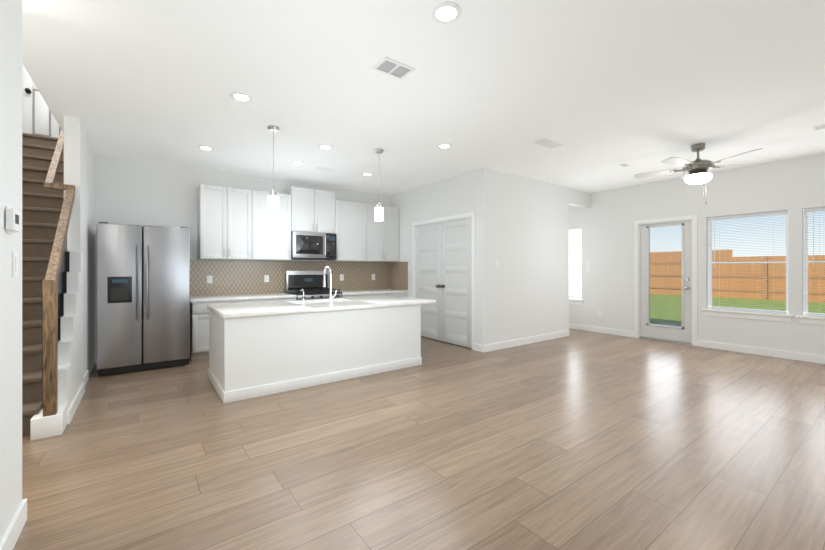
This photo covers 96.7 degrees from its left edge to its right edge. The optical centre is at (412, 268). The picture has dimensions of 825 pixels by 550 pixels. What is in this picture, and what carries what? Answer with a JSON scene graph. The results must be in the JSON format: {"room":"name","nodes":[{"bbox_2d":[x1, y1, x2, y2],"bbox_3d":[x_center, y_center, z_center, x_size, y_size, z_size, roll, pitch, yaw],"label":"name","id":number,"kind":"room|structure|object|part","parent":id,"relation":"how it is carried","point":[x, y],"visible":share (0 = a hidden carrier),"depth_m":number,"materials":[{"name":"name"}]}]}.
{"room":"kitchen","nodes":[
{"label":"kitchen","id":0,"kind":"room"},
{"bbox_2d":[0,0,21,542],"bbox_3d":[-0.377,-0.130,-0.407,0.150,2.700,5.290,0,0,-36],"label":"wall","id":1,"kind":"structure","parent":0,"point":[10,285],"depth_m":1.61,"materials":[{"name":"white paint"}]},
{"bbox_2d":[6,206,20,233],"bbox_3d":[-1.734,-0.210,1.592,0.028,0.115,0.120,0,0,-36],"label":"thermostat","id":2,"kind":"object","parent":1,"relation":"attached to","point":[13,220],"visible":0.95,"depth_m":1.56,"materials":[{"name":"white plastic"}]},
{"bbox_2d":[0,499,26,549],"bbox_3d":[-0.368,1.170,-0.281,0.014,0.100,5.124,0,0,-36],"label":"baseboard","id":3,"kind":"structure","parent":1,"relation":"attached to","point":[12,534],"depth_m":1.63,"materials":[{"name":"white wood"}]},
{"bbox_2d":[12,251,17,276],"bbox_3d":[-1.795,-0.020,1.659,0.010,0.115,0.072,0,0,-36],"label":"light switch","id":4,"kind":"object","parent":1,"relation":"attached to","point":[14,264],"visible":0.89,"depth_m":1.64,"materials":[{"name":"white plastic"}]},
{"bbox_2d":[64,116,94,376],"bbox_3d":[-3.734,-0.130,4.137,0.120,2.700,1.370,0,0,-36],"label":"wall","id":5,"kind":"structure","parent":0,"point":[79,163],"depth_m":3.88,"materials":[{"name":"white paint"}]},
{"bbox_2d":[95,154,389,362],"bbox_3d":[-1.456,-0.130,6.754,6.890,2.700,0.150,0,0,-36],"label":"wall","id":6,"kind":"structure","parent":0,"point":[135,192],"depth_m":5.14,"materials":[{"name":"white paint"}]},
{"bbox_2d":[197,184,256,259],"bbox_3d":[-2.770,-0.665,5.478,0.739,1.050,0.346,0,0,-36],"label":"upper cabinet","id":7,"kind":"object","parent":6,"relation":"attached to","point":[237,224],"depth_m":5.32,"materials":[{"name":"white wood"}]},
{"bbox_2d":[257,191,292,259],"bbox_3d":[-2.306,-0.665,5.818,0.655,1.050,0.346,0,0,-36],"label":"upper cabinet","id":8,"kind":"object","parent":6,"relation":"attached to","point":[274,229],"depth_m":5.72,"materials":[{"name":"white wood"}]},
{"bbox_2d":[190,260,407,296],"bbox_3d":[-1.685,0.135,6.100,3.507,0.540,0.627,0,0,-36],"label":"backsplash","id":9,"kind":"structure","parent":6,"relation":"attached to","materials":[{"name":"tile"}]},
{"bbox_2d":[207,276,211,282],"bbox_3d":[-3.033,0.160,5.481,0.072,0.115,0.009,0,0,-36],"label":"outlet","id":10,"kind":"object","parent":9,"relation":"attached to","point":[209,279],"visible":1,"depth_m":5.48,"materials":[{"name":"white plastic"}]},
{"bbox_2d":[264,275,268,281],"bbox_3d":[-2.373,0.160,5.966,0.072,0.115,0.009,0,0,-36],"label":"outlet","id":11,"kind":"object","parent":9,"relation":"attached to","point":[266,278],"visible":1,"depth_m":5.96,"materials":[{"name":"white plastic"}]},
{"bbox_2d":[285,186,336,233],"bbox_3d":[-1.735,-0.968,6.238,0.758,0.725,0.346,0,0,-36],"label":"upper cabinet","id":12,"kind":"object","parent":6,"relation":"attached to","point":[314,210],"depth_m":6.10,"materials":[{"name":"white wood"}]},
{"bbox_2d":[291,231,336,259],"bbox_3d":[-1.703,-0.378,6.195,0.750,0.445,0.451,0,0,-36],"label":"microwave","id":13,"kind":"object","parent":12,"relation":"attached to","point":[312,246],"visible":0.98,"depth_m":6.04,"materials":[{"name":"grey metal"}]},
{"bbox_2d":[337,200,368,261],"bbox_3d":[-1.156,-0.665,6.663,0.674,1.050,0.346,0,0,-36],"label":"upper cabinet","id":14,"kind":"object","parent":6,"relation":"attached to","point":[352,217],"depth_m":6.52,"materials":[{"name":"white wood"}]},
{"bbox_2d":[369,204,398,261],"bbox_3d":[-0.669,-0.665,7.021,0.776,1.050,0.346,0,0,-36],"label":"upper cabinet","id":15,"kind":"object","parent":6,"relation":"attached to","point":[383,235],"depth_m":6.92,"materials":[{"name":"white wood"}]},
{"bbox_2d":[13,328,824,549],"bbox_3d":[0.144,1.280,3.394,10.250,0.120,11.300,0,0,-36],"label":"floor","id":16,"kind":"structure","parent":0,"point":[576,439],"depth_m":2.37,"materials":[{"name":"brown wood"}]},
{"bbox_2d":[22,63,82,439],"bbox_3d":[-4.284,-1.345,4.078,1.117,5.130,4.245,0,0,-36],"label":"stairs","id":17,"kind":"structure","parent":16,"relation":"on","point":[52,324],"depth_m":3.33,"materials":[{"name":"brown carpet"}]},
{"bbox_3d":[-3.648,-0.801,3.906,0.225,3.743,3.185,0,0,-36],"label":"rail","id":18,"kind":"part","parent":17,"relation":"part of","materials":[{"name":"brown wood"}]},
{"bbox_2d":[97,222,189,375],"bbox_3d":[-3.391,0.346,4.662,0.895,1.747,0.870,0,0,-36],"label":"fridge","id":19,"kind":"object","parent":16,"relation":"on","point":[143,297],"visible":1,"depth_m":4.33,"materials":[{"name":"grey metal"}]},
{"bbox_2d":[190,300,237,359],"bbox_3d":[-2.874,0.833,5.233,0.522,0.776,0.617,0,0,-36],"label":"base cabinet","id":20,"kind":"object","parent":16,"relation":"on","point":[199,312],"depth_m":4.90,"materials":[{"name":"white wood"}]},
{"bbox_2d":[190,292,289,299],"bbox_3d":[-2.531,0.425,5.478,1.405,0.039,0.628,0,0,-36],"label":"countertop","id":21,"kind":"structure","parent":20,"relation":"on","point":[257,295],"depth_m":5.36,"materials":[{"name":"white stone"}]},
{"bbox_2d":[238,300,269,302],"bbox_3d":[-2.529,0.833,5.487,0.584,0.776,0.617,0,0,-36],"label":"base cabinet","id":22,"kind":"object","parent":16,"relation":"on","point":[239,301],"depth_m":5.26,"materials":[{"name":"white"}]},
{"bbox_2d":[270,296,296,301],"bbox_3d":[-2.181,0.833,5.742,0.528,0.776,0.617,0,0,-36],"label":"base cabinet","id":23,"kind":"object","parent":16,"relation":"on","point":[272,298],"depth_m":5.52,"materials":[{"name":"white"}]},
{"bbox_2d":[285,270,342,299],"bbox_3d":[-1.629,0.625,6.090,0.755,1.190,0.676,0,0,-36],"label":"range","id":24,"kind":"object","parent":16,"relation":"on","point":[310,283],"visible":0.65,"depth_m":6.17,"materials":[{"name":"grey metal"}]},
{"bbox_2d":[208,306,421,402],"bbox_3d":[-1.096,0.833,4.397,2.268,0.775,1.012,0,0,-36],"label":"kitchen island","id":25,"kind":"object","parent":16,"relation":"on","point":[257,349],"depth_m":3.82,"materials":[{"name":"white"}]},
{"bbox_2d":[207,295,434,317],"bbox_3d":[-1.007,0.425,4.453,2.490,0.040,1.040,0,0,-36],"label":"island countertop","id":26,"kind":"structure","parent":25,"relation":"on","point":[253,309],"depth_m":4.05,"materials":[{"name":"white stone"}]},
{"bbox_2d":[299,290,306,305],"bbox_3d":[-1.262,0.319,4.200,0.044,0.172,0.108,0,0,-36],"label":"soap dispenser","id":27,"kind":"object","parent":26,"relation":"on","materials":[{"name":"silver metal"}]},
{"bbox_2d":[323,266,336,301],"bbox_3d":[-1.009,0.185,4.458,0.109,0.439,0.236,0,0,-36],"label":"faucet","id":28,"kind":"object","parent":26,"relation":"on","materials":[{"name":"silver metal"}]},
{"bbox_2d":[343,292,369,297],"bbox_3d":[-1.142,0.833,6.506,0.512,0.776,0.617,0,0,-36],"label":"base cabinet","id":29,"kind":"object","parent":16,"relation":"on","point":[360,294],"depth_m":6.32,"materials":[{"name":"white"}]},
{"bbox_2d":[370,292,393,295],"bbox_3d":[-0.804,0.833,6.754,0.574,0.776,0.617,0,0,-36],"label":"base cabinet","id":30,"kind":"object","parent":16,"relation":"on","point":[371,293],"depth_m":6.54,"materials":[{"name":"white"}]},
{"bbox_2d":[342,288,405,295],"bbox_3d":[-0.808,0.425,6.744,1.331,0.039,0.628,0,0,-36],"label":"countertop","id":31,"kind":"structure","parent":30,"relation":"on","point":[359,289],"depth_m":6.85,"materials":[{"name":"white stone"}]},
{"bbox_2d":[394,292,407,296],"bbox_3d":[-0.474,0.833,6.996,0.493,0.776,0.617,0,0,-36],"label":"base cabinet","id":32,"kind":"object","parent":16,"relation":"on","point":[404,294],"depth_m":6.80,"materials":[{"name":"white wood"}]},
{"bbox_2d":[22,0,824,194],"bbox_3d":[0.603,-1.540,2.769,10.250,0.120,9.250,0,0,-36],"label":"ceiling","id":33,"kind":"structure","parent":0,"point":[600,91],"depth_m":2.94,"materials":[{"name":"white paint"}]},
{"bbox_2d":[198,145,213,149],"bbox_3d":[-2.520,-1.475,4.477,0.170,0.010,0.170,0,0,-36],"label":"recessed light","id":34,"kind":"object","parent":33,"relation":"in","point":[203,147],"visible":0.98,"depth_m":4.46,"materials":[{"name":"white plastic"}]},
{"bbox_2d":[230,92,251,101],"bbox_3d":[-1.471,-1.475,3.151,0.170,0.010,0.170,0,0,-36],"label":"recessed light","id":35,"kind":"object","parent":33,"relation":"in","point":[241,96],"visible":1,"depth_m":3.14,"materials":[{"name":"white plastic"}]},
{"bbox_2d":[267,125,278,211],"bbox_3d":[-1.458,-1.040,3.843,0.120,0.879,0.120,0,0,-36],"label":"pendant light","id":36,"kind":"object","parent":33,"relation":"hanging from","point":[273,201],"visible":1,"depth_m":3.81,"materials":[{"name":"silver metal"}]},
{"bbox_3d":[-1.458,-0.682,3.843,0.112,0.165,0.112,0,0,-36],"label":"lamp shade","id":37,"kind":"part","parent":36,"relation":"part of","materials":[{"name":"white glass"}]},
{"bbox_2d":[291,161,303,164],"bbox_3d":[-1.601,-1.475,5.102,0.170,0.010,0.170,0,0,-36],"label":"recessed light","id":38,"kind":"object","parent":33,"relation":"in","point":[297,162],"visible":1,"depth_m":5.09,"materials":[{"name":"white plastic"}]},
{"bbox_2d":[315,167,333,171],"bbox_3d":[-1.300,-1.473,5.435,0.260,0.014,0.120,0,0,-36],"label":"ceiling vent","id":39,"kind":"object","parent":33,"relation":"in","point":[324,169],"visible":0.96,"depth_m":5.42,"materials":[{"name":"white plastic"}]},
{"bbox_2d":[318,144,332,148],"bbox_3d":[-1.052,-1.475,4.439,0.170,0.010,0.170,0,0,-36],"label":"recessed light","id":40,"kind":"object","parent":33,"relation":"in","point":[323,146],"visible":1,"depth_m":4.42,"materials":[{"name":"white plastic"}]},
{"bbox_2d":[374,149,383,220],"bbox_3d":[-0.417,-1.040,4.570,0.120,0.879,0.120,0,0,-36],"label":"pendant light","id":41,"kind":"object","parent":33,"relation":"hanging from","point":[379,212],"visible":1,"depth_m":4.53,"materials":[{"name":"white glass"}]},
{"bbox_3d":[-0.417,-0.682,4.570,0.112,0.165,0.112,0,0,-36],"label":"lamp shade","id":42,"kind":"part","parent":41,"relation":"part of","materials":[{"name":"white glass"}]},
{"bbox_2d":[372,56,414,79],"bbox_3d":[-0.137,-1.475,2.704,0.260,0.010,0.180,0,0,-36],"label":"ceiling vent","id":43,"kind":"object","parent":33,"relation":"in","point":[392,67],"visible":1,"depth_m":2.69,"materials":[{"name":"white plastic"}]},
{"bbox_2d":[438,143,451,147],"bbox_3d":[0.388,-1.475,4.404,0.170,0.010,0.170,0,0,-36],"label":"recessed light","id":44,"kind":"object","parent":33,"relation":"in","point":[445,145],"visible":1,"depth_m":4.39,"materials":[{"name":"white plastic"}]},
{"bbox_2d":[432,2,460,22],"bbox_3d":[0.195,-1.475,2.116,0.170,0.010,0.170,0,0,-36],"label":"recessed light","id":45,"kind":"object","parent":33,"relation":"in","point":[445,12],"visible":1,"depth_m":2.11,"materials":[{"name":"white plastic"}]},
{"bbox_2d":[533,138,561,148],"bbox_3d":[1.599,-1.473,4.326,0.360,0.014,0.160,0,0,-36],"label":"ceiling vent","id":46,"kind":"object","parent":33,"relation":"in","point":[547,143],"visible":0.98,"depth_m":4.30,"materials":[{"name":"white plastic"}]},
{"bbox_2d":[634,143,763,204],"bbox_3d":[3.371,-1.122,4.384,1.277,0.714,1.277,0,0,-36],"label":"ceiling fan","id":47,"kind":"object","parent":33,"relation":"hanging from","point":[696,170],"visible":1,"depth_m":4.29,"materials":[{"name":"silver metal"}]},
{"bbox_3d":[3.410,-1.122,4.378,0.310,0.714,0.310,0,0,-36],"label":"motor","id":48,"kind":"part","parent":47,"relation":"part of","materials":[{"name":"silver metal"}]},
{"bbox_2d":[811,124,824,130],"bbox_3d":[4.262,-1.476,3.826,0.160,0.007,0.120,0,0,-36],"label":"ceiling vent","id":49,"kind":"object","parent":33,"relation":"in","point":[819,127],"visible":0.98,"depth_m":3.82,"materials":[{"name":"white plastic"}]},
{"bbox_2d":[390,168,488,344],"bbox_3d":[0.338,-0.130,6.415,0.120,2.700,2.520,0,0,-36],"label":"wall","id":50,"kind":"structure","parent":0,"point":[467,192],"depth_m":5.73,"materials":[{"name":"white paint"}]},
{"bbox_2d":[412,212,474,349],"bbox_3d":[0.498,0.184,6.142,0.180,2.072,1.582,0,0,-36],"label":"pantry door","id":51,"kind":"structure","parent":50,"relation":"in","point":[443,263],"depth_m":6.03,"materials":[{"name":"white wood"}]},
{"bbox_2d":[489,169,568,343],"bbox_3d":[1.959,-0.130,6.117,2.140,2.700,0.120,0,0,-36],"label":"wall","id":52,"kind":"structure","parent":0,"point":[528,243],"depth_m":5.97,"materials":[{"name":"white paint"}]},
{"bbox_2d":[495,259,498,266],"bbox_3d":[1.280,-0.090,5.537,0.072,0.115,0.010,0,0,-36],"label":"light switch","id":53,"kind":"object","parent":52,"relation":"attached to","point":[496,262],"visible":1,"depth_m":5.53,"materials":[{"name":"white plastic"}]},
{"bbox_2d":[482,330,569,351],"bbox_3d":[1.945,1.170,6.023,2.274,0.100,0.014,0,0,-36],"label":"baseboard","id":54,"kind":"structure","parent":52,"relation":"attached to","point":[501,345],"depth_m":5.90,"materials":[{"name":"white wood"}]},
{"bbox_2d":[569,188,590,207],"bbox_3d":[3.136,-1.340,6.981,0.780,0.280,0.120,0,0,-36],"label":"header","id":55,"kind":"object","parent":52,"relation":"attached to","point":[579,198],"visible":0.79,"depth_m":6.94,"materials":[{"name":"white paint"}]},
{"bbox_2d":[569,154,824,355],"bbox_3d":[4.845,-0.130,5.482,0.200,2.700,8.300,0,0,-36],"label":"wall","id":56,"kind":"structure","parent":0,"point":[795,187],"depth_m":5.71,"materials":[{"name":"white paint"}]},
{"bbox_2d":[569,229,583,304],"bbox_3d":[3.180,-0.040,7.672,0.180,1.520,0.900,0,0,-36],"label":"nook window","id":57,"kind":"structure","parent":56,"relation":"in","point":[575,263],"depth_m":7.46,"materials":[{"name":"white plastic"}]},
{"bbox_2d":[569,323,633,336],"bbox_3d":[3.125,1.170,7.643,0.014,0.100,2.780,0,0,-36],"label":"baseboard","id":58,"kind":"structure","parent":56,"relation":"attached to","point":[572,326],"depth_m":6.97,"materials":[{"name":"white wood"}]},
{"bbox_2d":[634,215,697,345],"bbox_3d":[4.271,0.185,6.190,0.206,2.070,0.928,0,0,-36],"label":"patio door","id":59,"kind":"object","parent":56,"relation":"attached to","point":[686,333],"visible":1,"depth_m":6.17,"materials":[{"name":"white"}]},
{"bbox_2d":[702,214,793,321],"bbox_3d":[4.874,-0.040,5.367,0.180,1.520,1.000,0,0,-36],"label":"window","id":60,"kind":"structure","parent":56,"relation":"in","point":[782,317],"depth_m":5.36,"materials":[{"name":"white plastic"}]},
{"bbox_2d":[708,210,787,312],"bbox_3d":[4.860,-0.094,5.357,0.054,1.404,0.876,0,0,-36],"label":"window blinds","id":61,"kind":"object","parent":60,"relation":"attached to","point":[765,214],"visible":0.98,"depth_m":5.32,"materials":[{"name":"white plastic"}]},
{"bbox_2d":[697,340,824,363],"bbox_3d":[5.845,1.170,3.940,0.014,0.100,4.570,0,0,-36],"label":"baseboard","id":62,"kind":"structure","parent":56,"relation":"attached to","point":[708,344],"depth_m":5.15,"materials":[{"name":"white wood"}]},
{"bbox_2d":[796,209,824,324],"bbox_3d":[5.483,-0.040,4.537,0.180,1.520,1.000,0,0,-36],"label":"window","id":63,"kind":"structure","parent":56,"relation":"in","point":[811,319],"depth_m":4.90,"materials":[{"name":"white plastic"}]},
{"bbox_2d":[804,207,824,315],"bbox_3d":[5.470,-0.094,4.527,0.054,1.404,0.876,0,0,-36],"label":"window blinds","id":64,"kind":"object","parent":63,"relation":"attached to","point":[812,210],"visible":0.85,"depth_m":4.79,"materials":[{"name":"white plastic"}]},
{"label":"outside","id":65,"kind":"structure","parent":0,"visible":0},
{"bbox_2d":[569,294,824,324],"bbox_3d":[18.095,1.350,19.496,37.750,0.140,90.000,0,0,-36],"label":"lawn","id":66,"kind":"structure","parent":65,"point":[661,301],"depth_m":12.79,"materials":[{"name":"green plant"}]},
{"bbox_2d":[660,323,681,326],"bbox_3d":[5.626,1.265,6.614,2.400,0.030,2.800,0,0,-36],"label":"patio","id":67,"kind":"structure","parent":66,"relation":"on","point":[670,324],"depth_m":8.23,"materials":[{"name":"grey concrete"}]},
{"bbox_2d":[650,250,824,301],"bbox_3d":[12.482,0.215,18.447,0.140,2.130,75.045,0,0,-36],"label":"fence","id":68,"kind":"object","parent":66,"relation":"on","point":[666,267],"depth_m":16.02,"materials":[{"name":"brown wood"}]}
]}

